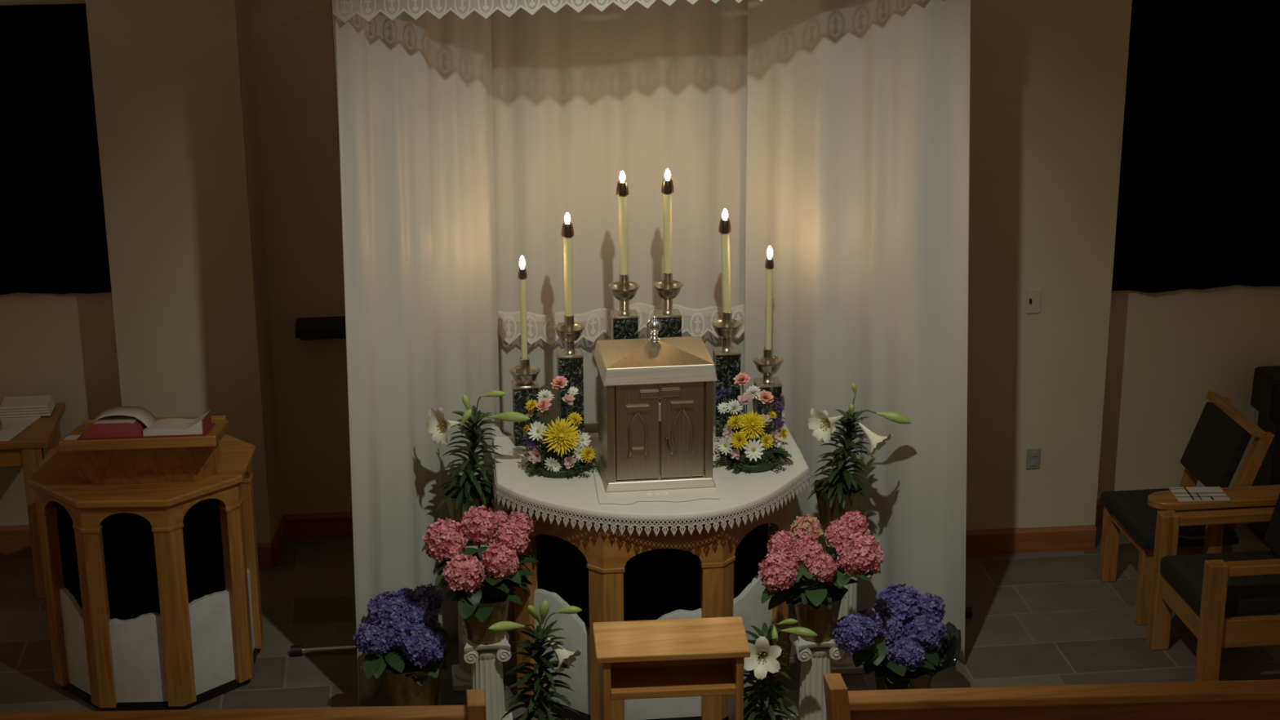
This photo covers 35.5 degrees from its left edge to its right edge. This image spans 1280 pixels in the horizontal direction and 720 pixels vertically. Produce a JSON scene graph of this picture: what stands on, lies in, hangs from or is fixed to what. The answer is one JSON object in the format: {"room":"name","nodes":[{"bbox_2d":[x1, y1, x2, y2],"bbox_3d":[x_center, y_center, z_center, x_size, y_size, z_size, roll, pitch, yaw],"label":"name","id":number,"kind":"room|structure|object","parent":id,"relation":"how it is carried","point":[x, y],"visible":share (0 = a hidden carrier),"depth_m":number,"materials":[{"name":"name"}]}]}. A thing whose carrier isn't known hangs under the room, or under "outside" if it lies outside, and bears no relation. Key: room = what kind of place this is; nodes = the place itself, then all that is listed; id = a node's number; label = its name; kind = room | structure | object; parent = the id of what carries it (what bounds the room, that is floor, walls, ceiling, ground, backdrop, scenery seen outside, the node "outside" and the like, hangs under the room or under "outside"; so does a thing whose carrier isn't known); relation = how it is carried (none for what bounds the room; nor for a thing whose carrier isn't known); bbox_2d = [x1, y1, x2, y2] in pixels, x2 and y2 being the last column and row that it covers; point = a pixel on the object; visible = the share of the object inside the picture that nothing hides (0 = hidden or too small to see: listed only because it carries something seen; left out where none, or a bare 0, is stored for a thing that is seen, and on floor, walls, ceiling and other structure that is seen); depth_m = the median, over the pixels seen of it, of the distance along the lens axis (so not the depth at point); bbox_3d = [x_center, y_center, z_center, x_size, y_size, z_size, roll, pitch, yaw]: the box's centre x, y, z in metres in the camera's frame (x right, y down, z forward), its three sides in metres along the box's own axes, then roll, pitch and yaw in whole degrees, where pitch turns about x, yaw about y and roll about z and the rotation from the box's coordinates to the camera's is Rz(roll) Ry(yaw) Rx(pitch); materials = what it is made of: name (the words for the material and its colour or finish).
{"room":"house of worship","nodes":[
{"label":"house of worship","id":0,"kind":"room"},
{"bbox_2d":[0,0,351,526],"bbox_3d":[-1.826,-1.313,9.572,6.700,4.600,0.200,-2,18,-6],"label":"wall","id":1,"kind":"structure","parent":0,"point":[292,40],"depth_m":9.77,"materials":[{"name":"beige paint"}]},
{"bbox_2d":[0,524,31,551],"bbox_3d":[-3.831,0.922,9.965,2.620,0.125,0.022,-2,18,-6],"label":"baseboard","id":2,"kind":"structure","parent":1,"relation":"attached to","point":[11,537],"depth_m":10.03,"materials":[{"name":"brown wood"}]},
{"bbox_2d":[0,3,111,294],"bbox_3d":[-3.501,-0.948,9.374,1.900,1.396,0.035,-2,18,-6],"label":"window","id":3,"kind":"structure","parent":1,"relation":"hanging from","point":[53,237],"depth_m":9.46,"materials":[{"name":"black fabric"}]},
{"bbox_2d":[257,511,352,568],"bbox_3d":[-0.814,0.862,10.101,3.354,0.125,0.372,-2,18,-6],"label":"baseboard","id":4,"kind":"structure","parent":1,"relation":"attached to","point":[326,524],"depth_m":10.15,"materials":[{"name":"brown wood"}]},
{"bbox_2d":[295,315,346,340],"bbox_3d":[-1.514,-0.149,9.787,0.330,0.080,0.180,-2,18,-6],"label":"wall shelf","id":5,"kind":"object","parent":1,"relation":"attached to","point":[320,327],"visible":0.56,"depth_m":9.71,"materials":[{"name":"black plastic"}]},
{"bbox_2d":[85,0,282,543],"bbox_3d":[-2.159,-1.244,9.366,0.694,4.600,0.550,-2,18,-6],"label":"wall","id":6,"kind":"structure","parent":0,"point":[174,90],"depth_m":9.28,"materials":[{"name":"beige paint"}]},
{"bbox_2d":[382,650,448,706],"bbox_3d":[-0.947,1.360,8.347,0.308,0.265,0.293,-2,18,-6],"label":"pot","id":7,"kind":"object","parent":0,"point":[415,686],"depth_m":8.24,"materials":[{"name":"gold metal"}]},
{"bbox_2d":[0,522,1279,719],"bbox_3d":[0.185,1.775,7.641,10.000,0.100,7.300,-2,18,-6],"label":"floor","id":8,"kind":"structure","parent":0,"point":[1038,618],"depth_m":9.05,"materials":[{"name":"tile"}]},
{"bbox_2d":[0,402,66,599],"bbox_3d":[-3.311,0.692,9.572,1.085,0.800,0.550,-2,18,-6],"label":"table","id":9,"kind":"object","parent":8,"relation":"on","point":[28,449],"visible":0.5,"depth_m":9.34,"materials":[{"name":"brown wood"}]},
{"bbox_2d":[0,404,56,441],"bbox_3d":[-3.254,0.312,9.438,0.899,0.004,0.485,-2,18,-6],"label":"tablecloth","id":10,"kind":"object","parent":9,"relation":"on","point":[12,426],"visible":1,"depth_m":9.43,"materials":[{"name":"white fabric"}]},
{"bbox_2d":[0,418,2,431],"bbox_3d":[-3.025,0.247,9.353,0.072,0.170,0.072,-2,18,-6],"label":"cruet","id":11,"kind":"object","parent":10,"relation":"on","point":[1,423],"visible":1,"depth_m":9.37,"materials":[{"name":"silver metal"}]},
{"bbox_2d":[0,395,55,417],"bbox_3d":[-2.947,0.223,9.609,0.245,0.054,0.160,-2,18,-6],"label":"linens","id":12,"kind":"object","parent":10,"relation":"on","point":[44,405],"visible":1,"depth_m":9.55,"materials":[{"name":"white fabric"}]},
{"bbox_2d":[27,415,263,711],"bbox_3d":[-2.107,0.774,8.614,0.916,1.224,0.916,-2,18,-6],"label":"ambo","id":13,"kind":"object","parent":8,"relation":"on","point":[149,554],"visible":0.96,"depth_m":8.34,"materials":[{"name":"brown wood"}]},
{"bbox_2d":[63,435,80,439],"bbox_3d":[-2.297,0.314,8.094,0.050,0.023,0.108,-2,18,-5],"label":"paper sheet","id":14,"kind":"object","parent":13,"relation":"on","point":[69,437],"visible":1,"depth_m":8.09,"materials":[{"name":"beige paper"}]},
{"bbox_2d":[76,405,215,439],"bbox_3d":[-2.020,0.261,8.191,0.522,0.128,0.310,-2,18,-6],"label":"open book","id":15,"kind":"object","parent":13,"relation":"on","point":[123,421],"visible":1,"depth_m":8.09,"materials":[{"name":"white paper"}]},
{"bbox_2d":[0,688,486,719],"bbox_3d":[-1.925,1.559,6.720,2.841,0.900,0.120,-1,18,-1],"label":"pew","id":16,"kind":"object","parent":8,"relation":"on","point":[474,708],"visible":1,"depth_m":6.61,"materials":[{"name":"brown wood"}]},
{"bbox_2d":[290,0,356,656],"bbox_3d":[-1.367,-0.188,8.448,0.395,3.150,0.047,-2,18,-6],"label":"stand","id":17,"kind":"object","parent":8,"relation":"on","point":[298,650],"visible":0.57,"depth_m":8.89,"materials":[{"name":"silver metal"}]},
{"bbox_2d":[352,583,451,706],"bbox_3d":[-0.972,1.232,8.274,0.385,0.553,0.420,-2,18,-6],"label":"hydrangea","id":18,"kind":"object","parent":8,"relation":"on","point":[403,642],"visible":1,"depth_m":8.18,"materials":[{"name":"purple plant"}]},
{"bbox_2d":[334,0,502,706],"bbox_3d":[-0.907,-0.191,8.403,0.107,3.161,1.111,10,21,29],"label":"drape","id":19,"kind":"object","parent":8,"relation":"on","point":[415,96],"visible":0.8,"depth_m":8.29,"materials":[{"name":"grey fabric"}]},
{"bbox_2d":[332,0,763,22],"bbox_3d":[0.011,-1.617,8.113,2.475,0.289,1.050,-2,18,-6],"label":"lace valance","id":20,"kind":"object","parent":19,"relation":"attached to","point":[531,3],"visible":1,"depth_m":7.59,"materials":[{"name":"grey fabric"}]},
{"bbox_2d":[490,0,747,512],"bbox_3d":[-0.084,-0.400,9.024,1.361,3.156,0.053,-2,18,-6],"label":"drape","id":21,"kind":"object","parent":20,"relation":"hanging from","point":[584,98],"visible":0.47,"depth_m":8.86,"materials":[{"name":"grey fabric"}]},
{"bbox_2d":[743,0,970,662],"bbox_3d":[0.925,-0.274,8.603,1.189,3.146,0.128,13,22,35],"label":"drape","id":22,"kind":"object","parent":20,"relation":"hanging from","point":[858,116],"visible":0.8,"depth_m":8.53,"materials":[{"name":"grey fabric"}]},
{"bbox_2d":[497,302,744,346],"bbox_3d":[-0.070,-0.163,9.014,1.135,0.185,0.030,-3,18,-7],"label":"lace cloth","id":23,"kind":"object","parent":19,"relation":"attached to","point":[551,335],"visible":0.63,"depth_m":9.00,"materials":[{"name":"beige fabric"}]},
{"bbox_2d":[451,537,493,691],"bbox_3d":[-0.717,1.057,8.575,0.200,0.698,0.200,-2,18,-6],"label":"pedestal","id":24,"kind":"object","parent":8,"relation":"on","point":[461,673],"visible":0.23,"depth_m":8.59,"materials":[{"name":"white paint"}]},
{"bbox_2d":[426,390,529,525],"bbox_3d":[-0.671,0.427,8.341,0.420,0.639,0.336,-2,18,-6],"label":"lily","id":25,"kind":"object","parent":24,"relation":"on","point":[465,491],"visible":0.9,"depth_m":8.31,"materials":[{"name":"green plant"}]},
{"bbox_2d":[426,407,461,444],"bbox_3d":[-0.798,0.270,8.167,0.142,0.168,0.135,-2,18,-6],"label":"flower","id":26,"kind":"object","parent":25,"relation":"on","point":[438,425],"depth_m":8.19,"materials":[{"name":"white plant"}]},
{"bbox_2d":[444,483,493,525],"bbox_3d":[-0.719,0.636,8.436,0.212,0.184,0.228,-2,18,-6],"label":"pot","id":27,"kind":"object","parent":25,"relation":"on","point":[458,503],"depth_m":8.35,"materials":[{"name":"gold metal"}]},
{"bbox_2d":[462,628,512,719],"bbox_3d":[-0.623,1.326,8.187,0.200,0.424,0.200,-2,18,-6],"label":"pedestal","id":28,"kind":"object","parent":8,"relation":"on","point":[486,660],"visible":0.78,"depth_m":8.12,"materials":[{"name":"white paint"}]},
{"bbox_2d":[422,505,538,644],"bbox_3d":[-0.626,0.868,8.030,0.461,0.542,0.336,-6,19,-18],"label":"hydrangea","id":29,"kind":"object","parent":28,"relation":"on","point":[483,602],"visible":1,"depth_m":7.98,"materials":[{"name":"pink plant"}]},
{"bbox_2d":[463,586,515,644],"bbox_3d":[-0.625,1.028,8.090,0.249,0.200,0.234,-2,18,-6],"label":"pot","id":30,"kind":"object","parent":29,"relation":"on","point":[495,604],"depth_m":8.02,"materials":[{"name":"gold metal"}]},
{"bbox_2d":[488,600,582,719],"bbox_3d":[-0.403,1.276,7.786,0.366,0.766,0.325,-2,18,-6],"label":"lily","id":31,"kind":"object","parent":8,"relation":"on","point":[565,657],"visible":1,"depth_m":7.72,"materials":[{"name":"green plant"}]},
{"bbox_2d":[545,635,582,673],"bbox_3d":[-0.290,1.144,7.698,0.138,0.136,0.138,-2,18,-6],"label":"flower","id":32,"kind":"object","parent":31,"relation":"on","point":[565,657],"depth_m":7.71,"materials":[{"name":"white plant"}]},
{"bbox_2d":[491,413,799,719],"bbox_3d":[0.056,0.905,8.475,1.295,1.041,0.992,-2,18,-6],"label":"altar","id":33,"kind":"object","parent":8,"relation":"on","point":[611,577],"visible":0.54,"depth_m":8.15,"materials":[{"name":"brown wood"}]},
{"bbox_2d":[492,424,809,536],"bbox_3d":[0.055,0.501,8.309,1.335,0.088,0.998,-2,18,-6],"label":"altar cloth","id":34,"kind":"object","parent":33,"relation":"on","point":[740,491],"visible":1,"depth_m":8.07,"materials":[{"name":"white fabric"}]},
{"bbox_2d":[509,357,540,446],"bbox_3d":[-0.490,0.173,8.571,0.134,0.378,0.133,-2,18,-6],"label":"candlestick","id":35,"kind":"object","parent":34,"relation":"on","point":[525,385],"visible":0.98,"depth_m":8.52,"materials":[{"name":"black stone"}]},
{"bbox_2d":[517,255,527,359],"bbox_3d":[-0.492,-0.209,8.447,0.039,0.480,0.039,-2,18,-6],"label":"candle","id":36,"kind":"object","parent":35,"relation":"in","point":[522,275],"visible":1,"depth_m":8.43,"materials":[{"name":"beige wax"}]},
{"bbox_2d":[520,357,529,374],"bbox_3d":[-0.491,0.037,8.527,0.042,0.094,0.042,-2,18,-6],"label":"socket","id":37,"kind":"object","parent":35,"relation":"attached to","point":[524,363],"depth_m":8.51,"materials":[{"name":"gold metal"}]},
{"bbox_2d":[509,365,540,385],"bbox_3d":[-0.491,0.073,8.538,0.134,0.063,0.133,-2,18,-6],"label":"bowl","id":38,"kind":"object","parent":35,"relation":"on","point":[522,375],"depth_m":8.51,"materials":[{"name":"gold metal"}]},
{"bbox_2d":[519,376,597,478],"bbox_3d":[-0.333,0.267,8.242,0.312,0.400,0.271,-8,19,-21],"label":"flower arrangement","id":39,"kind":"object","parent":34,"relation":"on","point":[558,456],"visible":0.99,"depth_m":8.21,"materials":[{"name":"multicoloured plant"}]},
{"bbox_2d":[553,314,585,442],"bbox_3d":[-0.299,0.077,8.564,0.134,0.564,0.133,-2,18,-6],"label":"candlestick","id":40,"kind":"object","parent":34,"relation":"on","point":[569,359],"visible":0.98,"depth_m":8.51,"materials":[{"name":"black stone"}]},
{"bbox_2d":[561,212,573,315],"bbox_3d":[-0.302,-0.390,8.412,0.054,0.474,0.054,-2,18,-6],"label":"candle","id":41,"kind":"object","parent":40,"relation":"in","point":[567,230],"visible":1,"depth_m":8.39,"materials":[{"name":"beige wax"}]},
{"bbox_2d":[564,314,573,331],"bbox_3d":[-0.300,-0.147,8.491,0.042,0.094,0.042,-2,18,-6],"label":"socket","id":42,"kind":"object","parent":40,"relation":"attached to","point":[568,320],"depth_m":8.47,"materials":[{"name":"gold metal"}]},
{"bbox_2d":[553,322,585,342],"bbox_3d":[-0.300,-0.111,8.503,0.134,0.063,0.133,-2,18,-6],"label":"bowl","id":43,"kind":"object","parent":40,"relation":"on","point":[566,331],"depth_m":8.48,"materials":[{"name":"gold metal"}]},
{"bbox_2d":[608,274,639,339],"bbox_3d":[-0.066,-0.015,8.564,0.134,0.736,0.133,-2,18,-6],"label":"candlestick","id":44,"kind":"object","parent":34,"relation":"on","point":[624,321],"visible":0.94,"depth_m":8.47,"materials":[{"name":"gold stone"}]},
{"bbox_2d":[616,170,628,275],"bbox_3d":[-0.072,-0.562,8.386,0.054,0.471,0.054,-2,18,-6],"label":"candle","id":45,"kind":"object","parent":44,"relation":"in","point":[622,188],"visible":1,"depth_m":8.37,"materials":[{"name":"beige wax"}]},
{"bbox_2d":[618,274,629,289],"bbox_3d":[-0.067,-0.320,8.465,0.042,0.094,0.042,-2,18,-6],"label":"socket","id":46,"kind":"object","parent":44,"relation":"attached to","point":[624,280],"depth_m":8.45,"materials":[{"name":"gold metal"}]},
{"bbox_2d":[608,281,639,301],"bbox_3d":[-0.067,-0.284,8.476,0.134,0.063,0.133,-2,18,-6],"label":"bowl","id":47,"kind":"object","parent":44,"relation":"on","point":[621,291],"depth_m":8.45,"materials":[{"name":"gold metal"}]},
{"bbox_2d":[591,462,719,504],"bbox_3d":[0.062,0.492,8.175,0.507,0.009,0.475,-2,18,-6],"label":"linens","id":48,"kind":"object","parent":34,"relation":"on","point":[679,495],"visible":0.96,"depth_m":8.02,"materials":[{"name":"white fabric"}]},
{"bbox_2d":[593,315,717,492],"bbox_3d":[0.059,0.141,8.143,0.456,0.678,0.398,-2,18,-6],"label":"tabernacle","id":49,"kind":"object","parent":48,"relation":"on","point":[655,394],"visible":1,"depth_m":8.01,"materials":[{"name":"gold metal"}]},
{"bbox_2d":[652,271,683,337],"bbox_3d":[0.119,-0.022,8.585,0.134,0.734,0.133,-2,18,-6],"label":"candlestick","id":50,"kind":"object","parent":34,"relation":"on","point":[667,289],"visible":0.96,"depth_m":8.49,"materials":[{"name":"gold stone"}]},
{"bbox_2d":[661,168,674,273],"bbox_3d":[0.116,-0.571,8.407,0.054,0.475,0.054,-2,18,-6],"label":"candle","id":51,"kind":"object","parent":50,"relation":"in","point":[667,188],"visible":1,"depth_m":8.39,"materials":[{"name":"beige wax"}]},
{"bbox_2d":[662,271,672,288],"bbox_3d":[0.118,-0.327,8.486,0.042,0.094,0.042,-2,18,-6],"label":"socket","id":52,"kind":"object","parent":50,"relation":"attached to","point":[667,277],"depth_m":8.47,"materials":[{"name":"gold metal"}]},
{"bbox_2d":[652,280,683,299],"bbox_3d":[0.118,-0.291,8.498,0.134,0.063,0.133,-2,18,-6],"label":"bowl","id":53,"kind":"object","parent":50,"relation":"on","point":[664,289],"depth_m":8.47,"materials":[{"name":"gold metal"}]},
{"bbox_2d":[711,311,742,436],"bbox_3d":[0.374,0.054,8.642,0.134,0.550,0.133,-2,18,-6],"label":"candlestick","id":54,"kind":"object","parent":34,"relation":"on","point":[726,357],"visible":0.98,"depth_m":8.59,"materials":[{"name":"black stone"}]},
{"bbox_2d":[718,208,731,312],"bbox_3d":[0.361,-0.408,8.491,0.058,0.480,0.054,-2,18,-6],"label":"candle","id":55,"kind":"object","parent":54,"relation":"in","point":[725,228],"visible":1,"depth_m":8.47,"materials":[{"name":"beige wax"}]},
{"bbox_2d":[721,311,732,328],"bbox_3d":[0.373,-0.163,8.572,0.042,0.094,0.042,-2,18,-6],"label":"socket","id":56,"kind":"object","parent":54,"relation":"attached to","point":[726,317],"depth_m":8.55,"materials":[{"name":"gold metal"}]},
{"bbox_2d":[711,319,742,338],"bbox_3d":[0.373,-0.127,8.583,0.134,0.063,0.133,-2,18,-6],"label":"bowl","id":57,"kind":"object","parent":54,"relation":"on","point":[724,328],"depth_m":8.55,"materials":[{"name":"gold metal"}]},
{"bbox_2d":[712,372,793,473],"bbox_3d":[0.466,0.251,8.298,0.350,0.388,0.255,-2,18,-6],"label":"flower arrangement","id":58,"kind":"object","parent":34,"relation":"on","point":[748,451],"visible":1,"depth_m":8.27,"materials":[{"name":"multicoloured plant"}]},
{"bbox_2d":[752,347,783,434],"bbox_3d":[0.555,0.129,8.690,0.134,0.378,0.133,-2,18,-6],"label":"candlestick","id":59,"kind":"object","parent":34,"relation":"on","point":[767,364],"visible":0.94,"depth_m":8.65,"materials":[{"name":"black stone"}]},
{"bbox_2d":[763,347,773,364],"bbox_3d":[0.554,-0.006,8.646,0.042,0.094,0.042,-2,18,-6],"label":"socket","id":60,"kind":"object","parent":59,"relation":"attached to","point":[767,353],"depth_m":8.63,"materials":[{"name":"gold metal"}]},
{"bbox_2d":[752,355,783,375],"bbox_3d":[0.554,0.030,8.657,0.134,0.063,0.133,-2,18,-6],"label":"bowl","id":61,"kind":"object","parent":59,"relation":"on","point":[767,365],"depth_m":8.63,"materials":[{"name":"gold metal"}]},
{"bbox_2d":[764,245,773,349],"bbox_3d":[0.553,-0.254,8.565,0.039,0.485,0.039,-2,18,-6],"label":"candle","id":62,"kind":"object","parent":59,"relation":"in","point":[769,265],"visible":1,"depth_m":8.55,"materials":[{"name":"beige wax"}]},
{"bbox_2d":[592,616,750,719],"bbox_3d":[0.128,1.425,7.188,0.556,0.845,0.532,-2,18,-6],"label":"kneeler","id":63,"kind":"object","parent":8,"relation":"on","point":[694,656],"visible":1,"depth_m":7.18,"materials":[{"name":"brown wood"}]},
{"bbox_2d":[610,657,729,669],"bbox_3d":[0.105,1.053,7.296,0.448,0.140,0.014,-2,18,-4],"label":"shelf","id":64,"kind":"object","parent":63,"relation":"attached to","point":[704,664],"depth_m":7.31,"materials":[{"name":"brown wood"}]},
{"bbox_2d":[610,664,736,699],"bbox_3d":[0.113,1.162,7.233,0.448,0.029,0.198,-2,18,-4],"label":"shelf","id":65,"kind":"object","parent":63,"relation":"attached to","point":[628,682],"depth_m":7.20,"materials":[{"name":"brown wood"}]},
{"bbox_2d":[721,618,817,719],"bbox_3d":[0.488,1.309,7.908,0.300,0.617,0.315,-13,22,-33],"label":"lily","id":66,"kind":"object","parent":8,"relation":"on","point":[763,661],"visible":0.93,"depth_m":7.82,"materials":[{"name":"green plant"}]},
{"bbox_2d":[743,635,782,679],"bbox_3d":[0.479,1.147,7.729,0.138,0.163,0.133,-15,23,-37],"label":"flower","id":67,"kind":"object","parent":66,"relation":"on","point":[762,659],"depth_m":7.73,"materials":[{"name":"white plant"}]},
{"bbox_2d":[786,626,844,719],"bbox_3d":[0.717,1.320,8.165,0.200,0.436,0.200,-2,18,-6],"label":"pedestal","id":68,"kind":"object","parent":8,"relation":"on","point":[815,657],"visible":0.79,"depth_m":8.10,"materials":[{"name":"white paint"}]},
{"bbox_2d":[757,510,884,641],"bbox_3d":[0.716,0.880,8.015,0.514,0.491,0.386,-1,18,-2],"label":"hydrangea","id":69,"kind":"object","parent":68,"relation":"on","point":[806,574],"visible":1,"depth_m":7.94,"materials":[{"name":"pink plant"}]},
{"bbox_2d":[795,586,848,641],"bbox_3d":[0.715,1.019,8.067,0.244,0.194,0.227,-2,18,-6],"label":"pot","id":70,"kind":"object","parent":69,"relation":"on","point":[822,619],"depth_m":8.00,"materials":[{"name":"gold metal"}]},
{"bbox_2d":[817,515,870,674],"bbox_3d":[0.879,1.021,8.702,0.200,0.670,0.200,-2,18,-6],"label":"pedestal","id":71,"kind":"object","parent":8,"relation":"on","point":[844,665],"visible":0.06,"depth_m":8.69,"materials":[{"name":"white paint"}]},
{"bbox_2d":[807,382,911,527],"bbox_3d":[0.910,0.410,8.448,0.441,0.646,0.353,-2,18,-6],"label":"lily","id":72,"kind":"object","parent":71,"relation":"on","point":[837,494],"visible":0.97,"depth_m":8.44,"materials":[{"name":"green plant"}]},
{"bbox_2d":[807,408,843,442],"bbox_3d":[0.780,0.267,8.276,0.155,0.148,0.145,-2,18,-6],"label":"flower","id":73,"kind":"object","parent":72,"relation":"on","point":[823,424],"depth_m":8.29,"materials":[{"name":"white plant"}]},
{"bbox_2d":[813,476,862,527],"bbox_3d":[0.846,0.620,8.568,0.214,0.173,0.220,-2,18,-6],"label":"pot","id":74,"kind":"object","parent":72,"relation":"on","point":[828,496],"depth_m":8.49,"materials":[{"name":"gold metal"}]},
{"bbox_2d":[857,422,892,456],"bbox_3d":[0.988,0.342,8.322,0.138,0.139,0.134,-2,18,-6],"label":"flower","id":75,"kind":"object","parent":72,"relation":"on","point":[876,441],"depth_m":8.33,"materials":[{"name":"white plant"}]},
{"bbox_2d":[831,583,961,689],"bbox_3d":[1.025,1.223,8.292,0.653,0.539,0.393,-9,20,-25],"label":"hydrangea","id":76,"kind":"object","parent":8,"relation":"on","point":[909,657],"visible":0.99,"depth_m":8.23,"materials":[{"name":"purple plant"}]},
{"bbox_2d":[874,666,937,689],"bbox_3d":[1.102,1.364,8.397,0.280,0.205,0.299,-2,18,-6],"label":"pot","id":77,"kind":"object","parent":8,"relation":"on","point":[916,679],"depth_m":8.27,"materials":[{"name":"gold metal"}]},
{"bbox_2d":[964,606,972,617],"bbox_3d":[1.378,-0.304,8.760,0.295,3.150,0.047,-2,18,-6],"label":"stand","id":78,"kind":"object","parent":8,"relation":"on","point":[968,611],"visible":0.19,"depth_m":9.23,"materials":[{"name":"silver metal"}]},
{"bbox_2d":[822,673,1279,719],"bbox_3d":[2.249,1.474,6.899,3.258,0.910,0.120,-1,18,-2],"label":"pew","id":79,"kind":"object","parent":8,"relation":"on","point":[1243,700],"visible":1,"depth_m":6.74,"materials":[{"name":"brown wood"}]},
{"bbox_2d":[1098,391,1274,625],"bbox_3d":[2.521,0.685,9.280,0.589,0.935,0.583,-2,18,-6],"label":"chair","id":80,"kind":"object","parent":8,"relation":"on","point":[1222,433],"visible":0.74,"depth_m":9.15,"materials":[{"name":"brown wood"}]},
{"bbox_2d":[1100,488,1239,549],"bbox_3d":[2.450,0.725,9.282,0.445,0.064,0.580,-2,18,-6],"label":"seat cushion","id":81,"kind":"object","parent":80,"relation":"on","point":[1131,508],"depth_m":9.16,"materials":[{"name":"brown fabric"}]},
{"bbox_2d":[1180,401,1251,487],"bbox_3d":[2.654,0.409,9.229,0.159,0.318,0.416,-2,18,-6],"label":"cushion","id":82,"kind":"object","parent":80,"relation":"on","point":[1220,437],"depth_m":9.16,"materials":[{"name":"brown fabric"}]},
{"bbox_2d":[1146,493,1279,681],"bbox_3d":[2.650,0.930,8.596,0.689,0.893,0.614,-2,18,-6],"label":"armchair","id":83,"kind":"object","parent":8,"relation":"on","point":[1203,589],"visible":0.88,"depth_m":8.46,"materials":[{"name":"brown wood"}]},
{"bbox_2d":[1160,550,1279,617],"bbox_3d":[2.586,0.952,8.595,0.550,0.099,0.454,-2,18,-6],"label":"seat cushion","id":84,"kind":"object","parent":83,"relation":"on","point":[1246,595],"depth_m":8.49,"materials":[{"name":"brown fabric"}]},
{"bbox_2d":[1263,493,1279,558],"bbox_3d":[2.839,0.690,8.542,0.144,0.406,0.460,-2,18,-6],"label":"cushion","id":85,"kind":"object","parent":83,"relation":"on","point":[1272,539],"depth_m":8.73,"materials":[{"name":"brown fabric"}]},
{"bbox_2d":[1146,484,1279,553],"bbox_3d":[2.781,0.907,9.027,1.060,0.668,0.164,-2,18,-6],"label":"end table","id":86,"kind":"object","parent":8,"relation":"on","point":[1253,496],"visible":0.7,"depth_m":8.88,"materials":[{"name":"brown wood"}]},
{"bbox_2d":[1168,486,1230,502],"bbox_3d":[2.487,0.596,8.891,0.230,0.009,0.156,-1,18,-1],"label":"magazine","id":87,"kind":"object","parent":86,"relation":"on","point":[1184,494],"visible":1,"depth_m":8.88,"materials":[{"name":"beige paper"}]},
{"bbox_2d":[1247,365,1279,542],"bbox_3d":[3.293,0.477,10.019,0.425,0.868,0.279,-2,18,-6],"label":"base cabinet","id":88,"kind":"object","parent":8,"relation":"on","point":[1265,393],"visible":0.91,"depth_m":9.93,"materials":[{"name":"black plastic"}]},
{"bbox_2d":[966,0,1132,530],"bbox_3d":[1.548,-1.295,9.463,1.372,4.600,0.505,-2,18,-6],"label":"wall","id":89,"kind":"structure","parent":0,"point":[1048,80],"depth_m":9.49,"materials":[{"name":"beige paint"}]},
{"bbox_2d":[965,524,1096,555],"bbox_3d":[1.588,0.908,9.921,1.372,0.125,0.022,-2,18,-5],"label":"baseboard","id":90,"kind":"structure","parent":89,"relation":"attached to","point":[1067,538],"depth_m":9.94,"materials":[{"name":"brown wood"}]},
{"bbox_2d":[1025,448,1040,469],"bbox_3d":[1.933,0.485,9.826,0.070,0.105,0.014,-2,18,-6],"label":"outlet plate","id":91,"kind":"object","parent":89,"relation":"attached to","point":[1033,455],"visible":1,"depth_m":9.82,"materials":[{"name":"grey"}]},
{"bbox_2d":[1030,461,1036,466],"bbox_3d":[1.933,0.510,9.830,0.034,0.028,0.006,-2,18,-6],"label":"socket","id":92,"kind":"object","parent":91,"relation":"attached to","point":[1032,463],"depth_m":9.83,"materials":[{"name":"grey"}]},
{"bbox_2d":[1030,451,1037,457],"bbox_3d":[1.933,0.462,9.815,0.034,0.028,0.006,-2,18,-6],"label":"socket","id":93,"kind":"object","parent":91,"relation":"attached to","point":[1033,454],"depth_m":9.81,"materials":[{"name":"grey plastic"}]},
{"bbox_2d":[1026,288,1041,313],"bbox_3d":[1.887,-0.280,9.569,0.065,0.120,0.021,-2,18,-6],"label":"light switch","id":94,"kind":"object","parent":89,"relation":"attached to","point":[1033,301],"visible":1,"depth_m":9.57,"materials":[{"name":"beige paint"}]},
{"bbox_2d":[1097,284,1279,499],"bbox_3d":[3.514,-1.429,9.842,2.628,4.600,0.180,-2,18,-6],"label":"wall","id":95,"kind":"structure","parent":0,"point":[1166,350],"depth_m":10.13,"materials":[{"name":"beige paint"}]},
{"bbox_2d":[1095,499,1103,523],"bbox_3d":[3.551,0.730,10.438,2.600,0.125,0.022,-2,18,-6],"label":"baseboard","id":96,"kind":"structure","parent":95,"relation":"attached to","point":[1100,506],"depth_m":10.29,"materials":[{"name":"brown wood"}]},
{"bbox_2d":[1111,0,1279,293],"bbox_3d":[3.275,-1.277,9.727,1.941,1.916,0.035,-2,18,-6],"label":"window","id":97,"kind":"structure","parent":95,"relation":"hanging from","point":[1198,202],"depth_m":9.74,"materials":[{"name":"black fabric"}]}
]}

